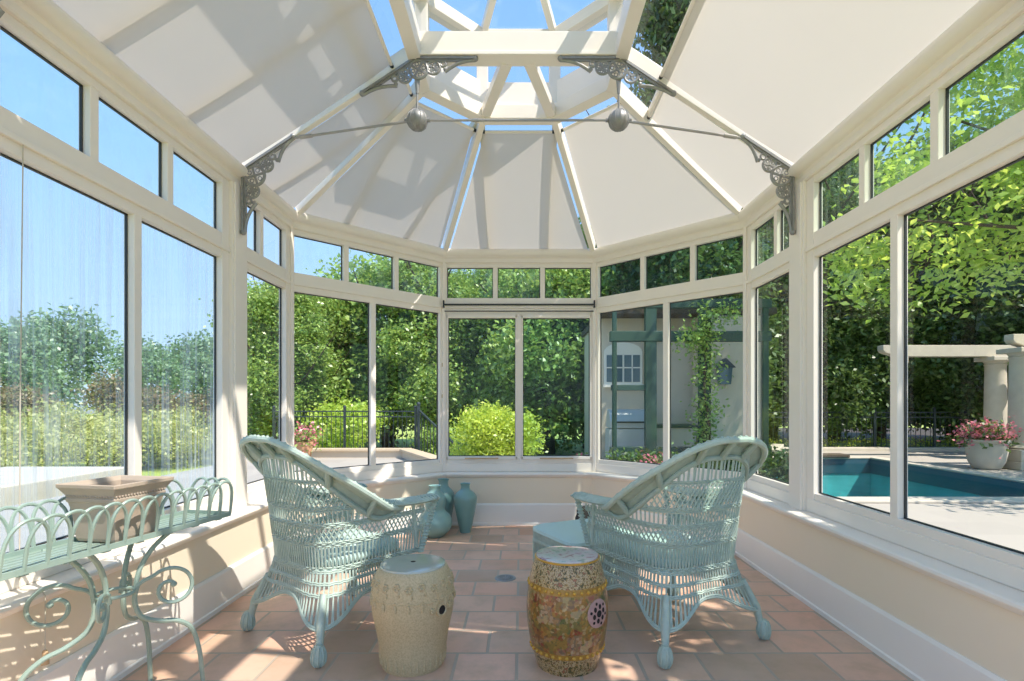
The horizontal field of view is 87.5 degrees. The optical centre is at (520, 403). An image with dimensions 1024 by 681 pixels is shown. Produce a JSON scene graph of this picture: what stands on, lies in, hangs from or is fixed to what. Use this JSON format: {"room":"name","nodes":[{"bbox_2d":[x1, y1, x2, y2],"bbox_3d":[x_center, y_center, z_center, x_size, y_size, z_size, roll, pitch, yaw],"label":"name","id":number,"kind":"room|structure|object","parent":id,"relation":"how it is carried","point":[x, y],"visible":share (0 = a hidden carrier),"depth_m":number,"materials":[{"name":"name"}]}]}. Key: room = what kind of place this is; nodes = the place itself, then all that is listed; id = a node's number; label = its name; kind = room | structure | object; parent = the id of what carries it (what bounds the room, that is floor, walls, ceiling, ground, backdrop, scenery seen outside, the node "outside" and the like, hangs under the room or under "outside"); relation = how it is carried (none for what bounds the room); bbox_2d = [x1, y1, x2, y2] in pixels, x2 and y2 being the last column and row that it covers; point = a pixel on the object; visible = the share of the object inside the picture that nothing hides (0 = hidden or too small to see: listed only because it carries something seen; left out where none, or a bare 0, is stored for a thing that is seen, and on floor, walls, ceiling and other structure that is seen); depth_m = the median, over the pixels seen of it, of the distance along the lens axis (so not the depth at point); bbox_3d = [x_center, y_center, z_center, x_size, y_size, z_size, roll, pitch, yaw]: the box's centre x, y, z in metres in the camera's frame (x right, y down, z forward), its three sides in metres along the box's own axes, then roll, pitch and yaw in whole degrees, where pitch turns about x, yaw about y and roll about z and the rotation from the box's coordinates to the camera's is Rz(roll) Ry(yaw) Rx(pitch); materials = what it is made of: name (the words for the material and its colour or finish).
{"room":"sunroom","nodes":[
{"label":"sunroom","id":0,"kind":"room"},
{"bbox_2d":[0,501,299,680],"bbox_3d":[-1.897,0.970,2.340,0.205,0.500,4.180,0,0,0],"label":"wall","id":1,"kind":"structure","parent":0,"point":[21,643],"depth_m":2.41,"materials":[{"name":"beige paint"}]},
{"bbox_2d":[0,8,230,593],"bbox_3d":[-1.911,-0.376,2.665,0.072,2.131,1.590,0,0,0],"label":"window","id":2,"kind":"structure","parent":1,"relation":"in","point":[81,171],"depth_m":2.62,"materials":[{"name":"white paint"}]},
{"bbox_2d":[19,144,49,665],"bbox_3d":[-1.813,-0.010,1.984,0.152,1.940,0.034,0,0,17],"label":"pull cord","id":3,"kind":"object","parent":2,"relation":"hanging from","point":[45,651],"visible":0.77,"depth_m":2.01,"materials":[{"name":"white fabric"}]},
{"bbox_2d":[52,0,393,162],"bbox_3d":[-1.346,-1.897,2.665,1.018,0.678,1.740,0,0,0],"label":"blind","id":4,"kind":"object","parent":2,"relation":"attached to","point":[249,74],"visible":0.95,"depth_m":2.85,"materials":[{"name":"fabric"}]},
{"bbox_2d":[25,531,300,680],"bbox_3d":[-1.783,1.109,2.297,0.022,0.222,4.095,0,0,0],"label":"baseboard","id":5,"kind":"structure","parent":1,"relation":"attached to","point":[123,650],"depth_m":2.66,"materials":[{"name":"paint"}]},
{"bbox_2d":[247,199,290,503],"bbox_3d":[-1.910,-0.376,4.019,0.074,2.131,0.759,0,0,0],"label":"window","id":6,"kind":"structure","parent":1,"relation":"in","point":[259,266],"depth_m":4.25,"materials":[{"name":"white paint"}]},
{"bbox_2d":[294,229,442,486],"bbox_3d":[-1.356,-0.376,4.946,0.074,2.131,1.578,0,0,45],"label":"window","id":7,"kind":"structure","parent":1,"relation":"in","point":[305,284],"depth_m":4.92,"materials":[{"name":"white paint"}]},
{"bbox_2d":[0,471,1023,618],"bbox_3d":[-0.020,0.715,2.910,3.920,0.050,5.320,0,0,0],"label":"sill","id":8,"kind":"structure","parent":1,"relation":"on","point":[13,601],"depth_m":2.61,"materials":[{"name":"white paint"}]},
{"bbox_2d":[229,181,246,509],"bbox_3d":[-1.920,-0.378,3.550,0.132,2.135,0.180,0,0,0],"label":"post","id":9,"kind":"object","parent":8,"relation":"on","point":[237,242],"visible":0.55,"depth_m":3.50,"materials":[{"name":"white paint"}]},
{"bbox_2d":[240,133,295,234],"bbox_3d":[-1.671,-1.451,3.535,0.369,0.672,0.040,0,0,0],"label":"wall bracket","id":10,"kind":"object","parent":9,"relation":"attached to","point":[256,163],"visible":0.99,"depth_m":3.53,"materials":[{"name":"grey metal"}]},
{"bbox_2d":[289,227,293,478],"bbox_3d":[-1.919,-0.378,4.397,0.112,2.135,0.062,0,0,23],"label":"post","id":11,"kind":"object","parent":8,"relation":"on","point":[291,229],"visible":0.31,"depth_m":4.36,"materials":[{"name":"white paint"}]},
{"bbox_2d":[442,263,445,471],"bbox_3d":[-0.807,-0.378,5.509,0.062,2.135,0.112,0,0,-22],"label":"post","id":12,"kind":"object","parent":8,"relation":"on","point":[443,264],"visible":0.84,"depth_m":5.46,"materials":[{"name":"white paint"}]},
{"bbox_2d":[592,263,595,471],"bbox_3d":[0.767,-0.378,5.509,0.062,2.135,0.112,0,0,22],"label":"post","id":13,"kind":"object","parent":8,"relation":"on","point":[593,264],"visible":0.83,"depth_m":5.46,"materials":[{"name":"white paint"}]},
{"bbox_2d":[743,227,747,488],"bbox_3d":[1.879,-0.378,4.397,0.112,2.135,0.062,0,0,-23],"label":"post","id":14,"kind":"object","parent":8,"relation":"on","point":[745,229],"visible":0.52,"depth_m":4.37,"materials":[{"name":"white paint"}]},
{"bbox_2d":[789,181,806,510],"bbox_3d":[1.880,-0.378,3.550,0.132,2.135,0.180,0,0,0],"label":"post","id":15,"kind":"object","parent":8,"relation":"on","point":[797,242],"visible":0.58,"depth_m":3.51,"materials":[{"name":"white paint"}]},
{"bbox_2d":[740,133,795,234],"bbox_3d":[1.631,-1.451,3.535,0.369,0.672,0.040,0,0,0],"label":"wall bracket","id":16,"kind":"object","parent":15,"relation":"attached to","point":[779,163],"visible":0.99,"depth_m":3.53,"materials":[{"name":"grey metal"}]},
{"bbox_2d":[300,478,438,523],"bbox_3d":[-1.348,0.970,4.938,0.205,0.500,1.640,0,0,45],"label":"wall","id":17,"kind":"structure","parent":0,"point":[407,489],"depth_m":5.02,"materials":[{"name":"beige paint"}]},
{"bbox_2d":[119,526,913,680],"bbox_3d":[-0.020,1.280,2.905,3.900,0.120,5.310,0,0,0],"label":"floor","id":18,"kind":"structure","parent":0,"point":[488,637],"depth_m":2.78,"materials":[{"name":"tile"}]},
{"bbox_2d":[0,477,232,680],"bbox_3d":[-1.554,0.784,2.050,0.349,0.874,1.002,0,0,11],"label":"plant stand","id":19,"kind":"object","parent":18,"relation":"on","point":[19,563],"visible":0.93,"depth_m":1.96,"materials":[{"name":"green metal"}]},
{"bbox_2d":[55,475,173,542],"bbox_3d":[-1.557,0.402,2.066,0.257,0.216,0.262,0,0,11],"label":"square planter","id":20,"kind":"object","parent":19,"relation":"on","point":[84,494],"visible":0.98,"depth_m":1.98,"materials":[{"name":"beige ceramic"}]},
{"bbox_2d":[0,509,230,581],"bbox_3d":[-1.555,0.513,2.050,0.240,0.026,0.950,0,0,11],"label":"tray","id":21,"kind":"object","parent":19,"relation":"on","point":[13,567],"depth_m":1.89,"materials":[{"name":"green metal"}]},
{"bbox_2d":[239,434,439,667],"bbox_3d":[-1.016,0.684,2.933,0.826,1.072,0.885,0,0,37],"label":"wicker armchair","id":22,"kind":"object","parent":18,"relation":"on","point":[346,550],"visible":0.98,"depth_m":2.69,"materials":[{"name":"wicker"}]},
{"bbox_2d":[369,554,455,676],"bbox_3d":[-0.510,0.981,2.530,0.399,0.478,0.397,0,0,4],"label":"garden stool","id":23,"kind":"object","parent":18,"relation":"on","point":[412,596],"visible":1,"depth_m":2.39,"materials":[{"name":"beige ceramic"}]},
{"bbox_2d":[417,484,451,537],"bbox_3d":[-0.795,0.985,4.930,0.320,0.470,0.320,0,0,0],"label":"vase","id":24,"kind":"object","parent":18,"relation":"on","point":[441,523],"visible":0.75,"depth_m":4.84,"materials":[{"name":"green ceramic"}]},
{"bbox_2d":[454,482,476,532],"bbox_3d":[-0.530,0.988,5.100,0.225,0.465,0.225,0,0,0],"label":"vase","id":25,"kind":"object","parent":18,"relation":"on","point":[465,499],"visible":1,"depth_m":5.03,"materials":[{"name":"green ceramic"}]},
{"bbox_2d":[526,546,607,676],"bbox_3d":[0.218,0.962,2.530,0.384,0.517,0.384,0,0,0],"label":"garden stool","id":26,"kind":"object","parent":18,"relation":"on","point":[567,602],"visible":1,"depth_m":2.38,"materials":[{"name":"ceramic"}]},
{"bbox_2d":[532,519,638,589],"bbox_3d":[0.420,1.020,3.550,0.551,0.400,0.571,0,0,-27],"label":"wicker ottoman","id":27,"kind":"object","parent":18,"relation":"on","point":[562,533],"visible":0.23,"depth_m":3.46,"materials":[{"name":"wicker"}]},
{"bbox_2d":[570,435,771,668],"bbox_3d":[0.819,0.684,2.902,0.826,1.072,0.885,0,0,-27],"label":"wicker armchair","id":28,"kind":"object","parent":18,"relation":"on","point":[670,552],"visible":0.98,"depth_m":2.65,"materials":[{"name":"wicker"}]},
{"bbox_2d":[242,0,793,250],"bbox_3d":[-0.020,-1.984,2.912,3.928,0.921,5.324,0,0,0],"label":"roof frame","id":29,"kind":"structure","parent":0,"point":[504,50],"depth_m":3.70,"materials":[{"name":"white paint"}]},
{"bbox_2d":[250,72,412,207],"bbox_3d":[-1.321,-1.913,3.940,1.068,0.711,0.750,0,0,0],"label":"blind","id":30,"kind":"object","parent":29,"relation":"attached to","point":[304,164],"visible":0.79,"depth_m":3.84,"materials":[{"name":"fabric"}]},
{"bbox_2d":[304,102,475,247],"bbox_3d":[-0.947,-1.907,4.537,1.048,0.698,1.410,0,0,45],"label":"blind","id":31,"kind":"object","parent":29,"relation":"attached to","point":[405,186],"visible":0.85,"depth_m":4.50,"materials":[{"name":"fabric"}]},
{"bbox_2d":[359,55,477,96],"bbox_3d":[-0.672,-2.158,3.520,0.785,0.270,0.040,0,0,0],"label":"bracket","id":32,"kind":"object","parent":29,"relation":"attached to","point":[377,85],"visible":1,"depth_m":3.51,"materials":[{"name":"grey metal"}]},
{"bbox_2d":[430,66,490,102],"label":"lantern","id":33,"kind":"object","parent":29,"relation":"attached to","point":[476,88],"depth_m":4.18,"materials":[{"name":"white paint"}]},
{"bbox_2d":[0,0,1023,262],"bbox_3d":[-0.020,-1.515,2.910,3.920,0.150,5.320,0,0,0],"label":"crown molding","id":34,"kind":"structure","parent":29,"relation":"attached to","point":[46,19],"depth_m":2.87,"materials":[{"name":"white paint"}]},
{"bbox_2d":[409,0,625,30],"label":"lantern","id":35,"kind":"object","parent":29,"relation":"attached to","point":[587,17],"depth_m":4.03,"materials":[{"name":"white paint"}]},
{"bbox_2d":[294,79,741,138],"bbox_3d":[-0.020,-1.949,3.535,2.982,0.403,0.143,0,0,0],"label":"rod","id":36,"kind":"object","parent":29,"relation":"attached to","point":[417,120],"visible":1,"depth_m":3.53,"materials":[{"name":"metal"}]},
{"bbox_2d":[496,82,540,104],"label":"lantern","id":37,"kind":"object","parent":29,"relation":"attached to","point":[512,93],"depth_m":4.29,"materials":[{"name":"white paint"}]},
{"bbox_2d":[451,130,587,248],"bbox_3d":[-0.020,-1.907,4.921,1.410,0.698,1.048,0,0,0],"label":"blind","id":38,"kind":"object","parent":29,"relation":"attached to","point":[518,196],"visible":0.98,"depth_m":4.94,"materials":[{"name":"fabric"}]},
{"bbox_2d":[546,66,606,102],"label":"lantern","id":39,"kind":"object","parent":29,"relation":"attached to","point":[559,88],"depth_m":4.18,"materials":[{"name":"white paint"}]},
{"bbox_2d":[557,55,676,96],"bbox_3d":[0.632,-2.158,3.520,0.785,0.270,0.040,0,0,0],"label":"bracket","id":40,"kind":"object","parent":29,"relation":"attached to","point":[657,85],"visible":1,"depth_m":3.51,"materials":[{"name":"grey metal"}]},
{"bbox_2d":[561,102,732,247],"bbox_3d":[0.907,-1.907,4.537,1.410,0.698,1.048,0,0,45],"label":"blind","id":41,"kind":"object","parent":29,"relation":"attached to","point":[632,186],"visible":0.87,"depth_m":4.50,"materials":[{"name":"fabric"}]},
{"bbox_2d":[647,91,785,207],"bbox_3d":[1.376,-1.850,3.940,0.878,0.586,0.750,0,0,0],"label":"blind","id":42,"kind":"object","parent":29,"relation":"attached to","point":[730,163],"visible":0.85,"depth_m":3.86,"materials":[{"name":"fabric"}]},
{"bbox_2d":[448,478,591,502],"bbox_3d":[-0.020,0.970,5.487,1.640,0.500,0.205,0,0,0],"label":"wall","id":43,"kind":"structure","parent":0,"point":[487,490],"depth_m":5.38,"materials":[{"name":"beige paint"}]},
{"bbox_2d":[443,263,594,470],"bbox_3d":[-0.020,-0.376,5.490,1.578,2.131,0.110,0,0,0],"label":"window","id":44,"kind":"structure","parent":43,"relation":"in","point":[519,309],"depth_m":5.48,"materials":[{"name":"white paint"}]},
{"bbox_2d":[452,503,591,525],"bbox_3d":[-0.020,1.109,5.373,1.470,0.222,0.022,0,0,0],"label":"baseboard","id":45,"kind":"structure","parent":43,"relation":"attached to","point":[486,514],"depth_m":5.37,"materials":[{"name":"paint"}]},
{"bbox_2d":[592,478,735,521],"bbox_3d":[1.308,0.970,4.938,1.640,0.500,0.205,0,0,45],"label":"wall","id":46,"kind":"structure","parent":0,"point":[601,487],"depth_m":5.19,"materials":[{"name":"beige paint"}]},
{"bbox_2d":[596,229,742,485],"bbox_3d":[1.316,-0.376,4.946,1.578,2.131,0.074,0,0,45],"label":"window","id":47,"kind":"structure","parent":46,"relation":"in","point":[731,284],"depth_m":4.92,"materials":[{"name":"white paint"}]},
{"bbox_2d":[738,498,1023,680],"bbox_3d":[1.857,0.970,2.340,0.205,0.500,4.180,0,0,0],"label":"wall","id":48,"kind":"structure","parent":0,"point":[990,635],"depth_m":2.42,"materials":[{"name":"beige paint"}]},
{"bbox_2d":[746,200,788,503],"bbox_3d":[1.871,-0.376,4.019,0.072,2.131,0.759,0,0,0],"label":"window","id":49,"kind":"structure","parent":48,"relation":"in","point":[775,267],"depth_m":4.22,"materials":[{"name":"white paint"}]},
{"bbox_2d":[735,528,1006,680],"bbox_3d":[1.743,1.109,2.297,0.022,0.222,4.095,0,0,0],"label":"baseboard","id":50,"kind":"structure","parent":48,"relation":"attached to","point":[914,653],"depth_m":2.69,"materials":[{"name":"paint"}]},
{"bbox_2d":[805,13,1023,591],"bbox_3d":[1.871,-0.376,2.665,0.072,2.131,1.590,0,0,0],"label":"window","id":51,"kind":"structure","parent":48,"relation":"in","point":[1000,147],"depth_m":2.63,"materials":[{"name":"white paint"}]},
{"bbox_2d":[659,0,978,162],"bbox_3d":[1.361,-1.860,2.665,0.908,0.605,1.740,0,0,0],"label":"blind","id":52,"kind":"object","parent":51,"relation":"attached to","point":[785,73],"visible":0.94,"depth_m":2.82,"materials":[{"name":"fabric"}]},
{"label":"outside","id":53,"kind":"structure","parent":0,"visible":0},
{"bbox_2d":[8,414,932,475],"bbox_3d":[-0.020,1.695,39.000,180.000,0.050,102.000,0,0,0],"label":"lawn","id":54,"kind":"structure","parent":53,"point":[169,469],"depth_m":15.96,"materials":[{"name":"green plant"}]},
{"bbox_2d":[0,410,61,466],"bbox_3d":[-11.611,1.056,10.911,3.450,1.880,3.765,0,0,-40],"label":"shrub","id":55,"kind":"object","parent":54,"relation":"on","point":[5,438],"visible":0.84,"depth_m":11.55,"materials":[{"name":"green plant"}]},
{"bbox_2d":[0,378,66,423],"bbox_3d":[-18.564,-0.009,18.986,3.703,2.774,3.926,0,0,-18],"label":"shrub","id":56,"kind":"object","parent":54,"relation":"on","point":[11,397],"visible":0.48,"depth_m":19.23,"materials":[{"name":"green plant"}]},
{"bbox_2d":[0,312,82,418],"bbox_3d":[-38.430,-2.643,39.908,8.140,9.002,9.673,0,0,-16],"label":"tree","id":57,"kind":"object","parent":54,"relation":"on","point":[29,369],"visible":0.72,"depth_m":40.67,"materials":[{"name":"green plant"}]},
{"bbox_2d":[0,297,120,414],"bbox_3d":[-44.521,-4.161,49.827,10.971,12.134,13.037,0,0,29],"label":"tree","id":58,"kind":"object","parent":54,"relation":"on","point":[71,337],"visible":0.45,"depth_m":50.65,"materials":[{"name":"green plant"}]},
{"bbox_2d":[0,467,123,507],"bbox_3d":[-8.120,1.390,7.600,2.200,0.540,4.000,0,0,0],"label":"step","id":59,"kind":"structure","parent":54,"relation":"on","point":[37,483],"depth_m":8.15,"materials":[{"name":"stone"}]},
{"bbox_2d":[5,396,158,461],"bbox_3d":[-13.379,0.883,16.821,4.139,2.256,4.518,0,0,-9],"label":"shrub","id":60,"kind":"object","parent":54,"relation":"on","point":[49,409],"visible":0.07,"depth_m":15.88,"materials":[{"name":"green plant"}]},
{"bbox_2d":[1,402,177,466],"bbox_3d":[-10.871,0.938,13.586,3.953,1.974,3.622,0,0,-24],"label":"shrub","id":61,"kind":"object","parent":54,"relation":"on","point":[69,440],"visible":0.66,"depth_m":12.99,"materials":[{"name":"green plant"}]},
{"bbox_2d":[66,366,184,420],"bbox_3d":[-15.064,-0.009,20.986,3.703,2.774,3.926,0,0,-18],"label":"shrub","id":62,"kind":"object","parent":54,"relation":"on","point":[109,394],"visible":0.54,"depth_m":20.07,"materials":[{"name":"green plant"}]},
{"bbox_2d":[94,332,206,397],"bbox_3d":[-31.408,-2.264,45.535,8.832,8.220,7.432,0,0,11],"label":"tree","id":63,"kind":"object","parent":54,"relation":"on","point":[158,368],"visible":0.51,"depth_m":44.47,"materials":[{"name":"green plant"}]},
{"bbox_2d":[91,405,212,468],"bbox_3d":[-9.533,0.956,14.321,3.765,1.880,3.450,0,0,7],"label":"shrub","id":64,"kind":"object","parent":54,"relation":"on","point":[186,443],"visible":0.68,"depth_m":13.63,"materials":[{"name":"green plant"}]},
{"bbox_2d":[153,329,212,411],"bbox_3d":[-33.886,-3.402,56.931,9.556,10.568,11.355,0,0,-34],"label":"tree","id":65,"kind":"object","parent":54,"relation":"on","point":[195,350],"visible":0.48,"depth_m":55.20,"materials":[{"name":"green plant"}]},
{"bbox_2d":[167,384,212,425],"bbox_3d":[-12.992,0.124,22.469,3.534,2.497,3.333,0,0,-42],"label":"shrub","id":66,"kind":"object","parent":54,"relation":"on","point":[207,405],"visible":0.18,"depth_m":21.83,"materials":[{"name":"green plant"}]},
{"bbox_2d":[0,458,408,552],"bbox_3d":[-3.678,1.490,3.550,11.285,0.340,19.100,0,0,0],"label":"terrace","id":67,"kind":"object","parent":54,"relation":"on","point":[184,477],"visible":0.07,"depth_m":7.63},
{"bbox_2d":[276,420,329,455],"bbox_3d":[-4.992,0.841,12.381,1.148,0.959,1.061,0,0,0],"label":"flowering plant","id":68,"kind":"object","parent":67,"relation":"on","point":[301,443],"visible":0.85,"depth_m":12.20,"materials":[{"name":"plant"}]},
{"bbox_2d":[311,448,436,460],"bbox_3d":[-3.444,1.377,12.500,6.169,0.565,2.209,0,0,30],"label":"wall","id":69,"kind":"structure","parent":67,"relation":"on","point":[410,454],"depth_m":13.08,"materials":[{"name":"beige paint"}]},
{"bbox_2d":[417,402,460,454],"bbox_3d":[-1.906,1.062,12.909,0.110,2.235,2.419,0,0,-39],"label":"stair railing","id":70,"kind":"object","parent":67,"relation":"on","point":[419,411],"visible":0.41,"depth_m":13.57,"materials":[{"name":"black metal"}]},
{"bbox_2d":[449,399,555,454],"bbox_3d":[-0.458,0.650,8.667,1.819,1.472,1.585,0,0,-33],"label":"shrub","id":71,"kind":"object","parent":67,"relation":"on","point":[490,428],"visible":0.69,"depth_m":8.31,"materials":[{"name":"green plant"}]},
{"bbox_2d":[605,409,643,458],"bbox_3d":[2.080,0.711,10.273,0.840,1.219,0.555,0,0,0],"label":"barbecue grill","id":72,"kind":"object","parent":67,"relation":"on","point":[630,422],"visible":0.44,"depth_m":10.05,"materials":[{"name":"metal"}]},
{"bbox_2d":[606,409,643,427],"bbox_3d":[2.080,0.281,10.273,0.800,0.359,0.555,0,0,0],"label":"hood","id":73,"kind":"object","parent":72,"relation":"attached to","point":[626,418],"depth_m":10.10,"materials":[{"name":"metal"}]},
{"bbox_2d":[604,447,659,462],"bbox_3d":[1.768,1.070,8.633,1.210,0.802,1.142,0,0,-11],"label":"plant","id":74,"kind":"object","parent":67,"relation":"on","point":[626,457],"visible":0.16,"depth_m":8.48,"materials":[{"name":"green plant"}]},
{"bbox_2d":[609,299,771,474],"bbox_3d":[3.005,-0.270,9.510,2.850,3.180,0.140,0,0,0],"label":"pergola","id":75,"kind":"object","parent":67,"relation":"on","point":[650,336],"visible":0.58,"depth_m":9.45,"materials":[{"name":"wood"}]},
{"bbox_2d":[151,401,267,459],"bbox_3d":[-10.109,0.919,17.424,4.142,2.068,3.794,0,0,-37],"label":"shrub","id":76,"kind":"object","parent":54,"relation":"on","point":[193,407],"visible":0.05,"depth_m":17.38,"materials":[{"name":"green plant"}]},
{"bbox_2d":[198,276,344,438],"bbox_3d":[-6.948,-1.416,15.215,3.748,5.891,3.708,0,0,-4],"label":"tree","id":77,"kind":"object","parent":54,"relation":"on","point":[265,305],"visible":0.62,"depth_m":14.65,"materials":[{"name":"green plant"}]},
{"bbox_2d":[253,297,361,439],"bbox_3d":[-6.581,-1.254,16.343,3.496,5.554,3.534,0,0,-26],"label":"tree","id":78,"kind":"object","parent":54,"relation":"on","point":[332,305],"visible":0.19,"depth_m":15.99,"materials":[{"name":"green plant"}]},
{"bbox_2d":[296,390,392,447],"bbox_3d":[-4.970,0.547,15.094,2.429,1.877,2.452,0,0,13],"label":"bush","id":79,"kind":"object","parent":54,"relation":"on","point":[357,406],"visible":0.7,"depth_m":14.65,"materials":[{"name":"green plant"}]},
{"bbox_2d":[272,405,416,448],"bbox_3d":[-4.580,0.677,13.900,3.770,1.285,0.090,0,0,0],"label":"iron fence","id":80,"kind":"object","parent":54,"relation":"on","point":[344,411],"visible":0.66,"depth_m":13.88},
{"bbox_2d":[305,250,473,447],"bbox_3d":[-4.779,-1.896,18.526,6.540,7.438,7.140,0,0,-26],"label":"broad tree","id":81,"kind":"object","parent":54,"relation":"on","point":[359,311],"visible":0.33,"depth_m":16.70,"materials":[{"name":"green plant"}]},
{"bbox_2d":[356,256,491,449],"bbox_3d":[-2.986,-1.984,16.858,4.450,7.069,4.498,0,0,-41],"label":"tree","id":82,"kind":"object","parent":54,"relation":"on","point":[411,275],"visible":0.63,"depth_m":15.97,"materials":[{"name":"green plant"}]},
{"bbox_2d":[435,269,534,411],"bbox_3d":[-1.070,-2.065,18.925,4.556,7.237,4.605,0,0,41],"label":"tree","id":83,"kind":"object","parent":54,"relation":"on","point":[479,272],"visible":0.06,"depth_m":17.84,"materials":[{"name":"green plant"}]},
{"bbox_2d":[452,264,631,454],"bbox_3d":[0.759,-1.688,17.012,6.131,6.974,6.694,0,0,41],"label":"broad tree","id":84,"kind":"object","parent":54,"relation":"on","point":[541,390],"visible":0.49,"depth_m":15.47,"materials":[{"name":"green plant"}]},
{"bbox_2d":[779,428,944,441],"bbox_3d":[14.980,1.500,22.600,22.000,0.320,14.800,0,0,0],"label":"hedge bed","id":85,"kind":"object","parent":54,"relation":"on","point":[782,433],"visible":0.1,"depth_m":22.76,"materials":[{"name":"plant"}]},
{"bbox_2d":[586,0,773,305],"bbox_3d":[4.560,-5.932,15.786,4.793,15.039,6.323,0,0,-21],"label":"tree","id":86,"kind":"object","parent":85,"relation":"on","point":[661,20],"visible":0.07,"depth_m":15.02,"materials":[{"name":"green plant"}]},
{"bbox_2d":[606,123,788,409],"bbox_3d":[4.757,-3.453,15.240,5.124,10.106,6.760,0,0,3],"label":"tree","id":87,"kind":"object","parent":85,"relation":"on","point":[722,265],"visible":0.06,"depth_m":13.60,"materials":[{"name":"green plant"}]},
{"bbox_2d":[724,218,788,426],"bbox_3d":[6.308,-2.844,16.291,5.915,8.843,4.483,0,0,-29],"label":"tree","id":88,"kind":"object","parent":85,"relation":"on","point":[773,318],"visible":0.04,"depth_m":15.32,"materials":[{"name":"green plant"}]},
{"bbox_2d":[758,124,901,441],"bbox_3d":[8.049,-3.250,17.102,6.478,9.685,4.910,0,0,19],"label":"tree","id":89,"kind":"object","parent":85,"relation":"on","point":[785,397],"visible":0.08,"depth_m":15.66,"materials":[{"name":"green plant"}]},
{"bbox_2d":[770,176,961,441],"bbox_3d":[9.473,-2.641,16.385,4.270,8.422,5.634,0,0,-22],"label":"tree","id":90,"kind":"object","parent":85,"relation":"on","point":[848,382],"visible":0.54,"depth_m":15.27,"materials":[{"name":"green plant"}]},
{"bbox_2d":[769,434,963,446],"bbox_3d":[12.527,1.163,15.613,11.168,0.683,0.921,0,0,-1],"label":"hedge","id":91,"kind":"object","parent":85,"relation":"on","point":[951,443],"visible":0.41,"depth_m":15.47,"materials":[{"name":"green plant"}]},
{"bbox_2d":[769,407,982,446],"bbox_3d":[9.280,0.703,15.350,8.690,1.235,0.090,0,0,0],"label":"iron fence","id":92,"kind":"object","parent":85,"relation":"on","point":[934,412],"visible":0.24,"depth_m":15.34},
{"bbox_2d":[823,148,977,441],"bbox_3d":[11.474,-3.250,16.920,4.910,9.685,6.478,0,0,26],"label":"tree","id":93,"kind":"object","parent":85,"relation":"on","point":[855,167],"visible":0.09,"depth_m":15.89,"materials":[{"name":"green plant"}]},
{"bbox_2d":[888,177,1023,441],"bbox_3d":[13.177,-2.844,16.513,5.915,8.843,4.483,0,0,-16],"label":"tree","id":94,"kind":"object","parent":85,"relation":"on","point":[957,400],"visible":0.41,"depth_m":15.45,"materials":[{"name":"green plant"}]},
{"bbox_2d":[785,451,1023,551],"bbox_3d":[13.975,1.490,4.500,24.010,0.340,21.000,0,0,0],"label":"terrace","id":95,"kind":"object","parent":54,"relation":"on","point":[1002,524],"visible":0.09,"depth_m":6.57,"materials":[{"name":"stone"}]},
{"bbox_2d":[657,424,697,457],"bbox_3d":[2.930,0.860,10.550,0.900,0.920,0.660,0,0,0],"label":"countertop","id":96,"kind":"structure","parent":95,"relation":"on","point":[680,433],"depth_m":10.25,"materials":[{"name":"beige paint"}]},
{"bbox_2d":[581,307,776,458],"bbox_3d":[3.290,-0.455,12.300,3.380,3.550,3.800,0,0,0],"label":"stucco house","id":97,"kind":"structure","parent":95,"relation":"on","point":[630,355],"depth_m":10.94,"materials":[{"name":"beige paint"}]},
{"bbox_2d":[671,296,742,446],"bbox_3d":[3.341,-0.287,9.341,1.552,3.217,1.006,0,0,0],"label":"climbing vine","id":98,"kind":"object","parent":95,"relation":"on","point":[695,336],"visible":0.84,"depth_m":9.31,"materials":[{"name":"green plant"}]},
{"bbox_2d":[763,435,788,482],"bbox_3d":[4.207,1.022,8.595,1.176,1.037,1.018,0,0,-43],"label":"plant","id":99,"kind":"object","parent":95,"relation":"on","point":[783,474],"visible":0.43,"depth_m":8.38,"materials":[{"name":"green plant"}]},
{"bbox_2d":[771,444,964,453],"bbox_3d":[14.019,1.390,14.167,15.922,0.540,2.066,0,0,0],"label":"curb","id":100,"kind":"object","parent":95,"relation":"on","point":[780,446],"visible":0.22,"depth_m":14.90,"materials":[{"name":"stone"}]},
{"bbox_2d":[723,36,1023,326],"bbox_3d":[8.599,-4.179,7.788,11.210,11.305,6.663,0,0,13],"label":"maple tree","id":101,"kind":"object","parent":95,"relation":"on","point":[978,266],"visible":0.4,"depth_m":7.89,"materials":[{"name":"green plant"}]},
{"bbox_2d":[773,456,1023,502],"bbox_3d":[6.005,2.002,10.150,5.450,1.435,6.100,0,0,0],"label":"swimming pool","id":102,"kind":"object","parent":95,"relation":"in","point":[858,479],"visible":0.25,"depth_m":11.04,"materials":[{"name":"liquid"}]},
{"bbox_2d":[936,414,1023,469],"bbox_3d":[9.451,0.763,10.795,1.386,1.113,1.401,0,0,0],"label":"potted plant","id":103,"kind":"object","parent":95,"relation":"on","point":[986,447],"visible":1,"depth_m":10.70,"materials":[{"name":"stone"}]},
{"bbox_2d":[937,165,1023,419],"bbox_3d":[14.429,-3.047,14.508,6.197,9.264,4.697,0,0,10],"label":"tree","id":104,"kind":"object","parent":95,"relation":"on","point":[1005,318],"visible":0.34,"depth_m":14.33,"materials":[{"name":"green plant"}]},
{"bbox_2d":[974,356,1008,438],"bbox_3d":[11.530,0.090,13.000,0.720,2.460,0.720,0,0,0],"label":"stone column","id":105,"kind":"structure","parent":95,"relation":"on","point":[995,405],"depth_m":12.83,"materials":[{"name":"stone"}]},
{"bbox_2d":[877,345,1015,356],"bbox_3d":[12.355,-1.200,13.000,7.250,0.440,0.260,0,0,0],"label":"pergola beam","id":106,"kind":"structure","parent":105,"relation":"on","point":[913,350],"depth_m":12.89,"materials":[{"name":"stone"}]},
{"bbox_2d":[996,347,1023,470],"bbox_3d":[10.260,0.090,10.950,0.720,2.460,0.720,0,0,0],"label":"stone column","id":107,"kind":"structure","parent":95,"relation":"on","point":[1015,460],"depth_m":10.84,"materials":[{"name":"stone"}]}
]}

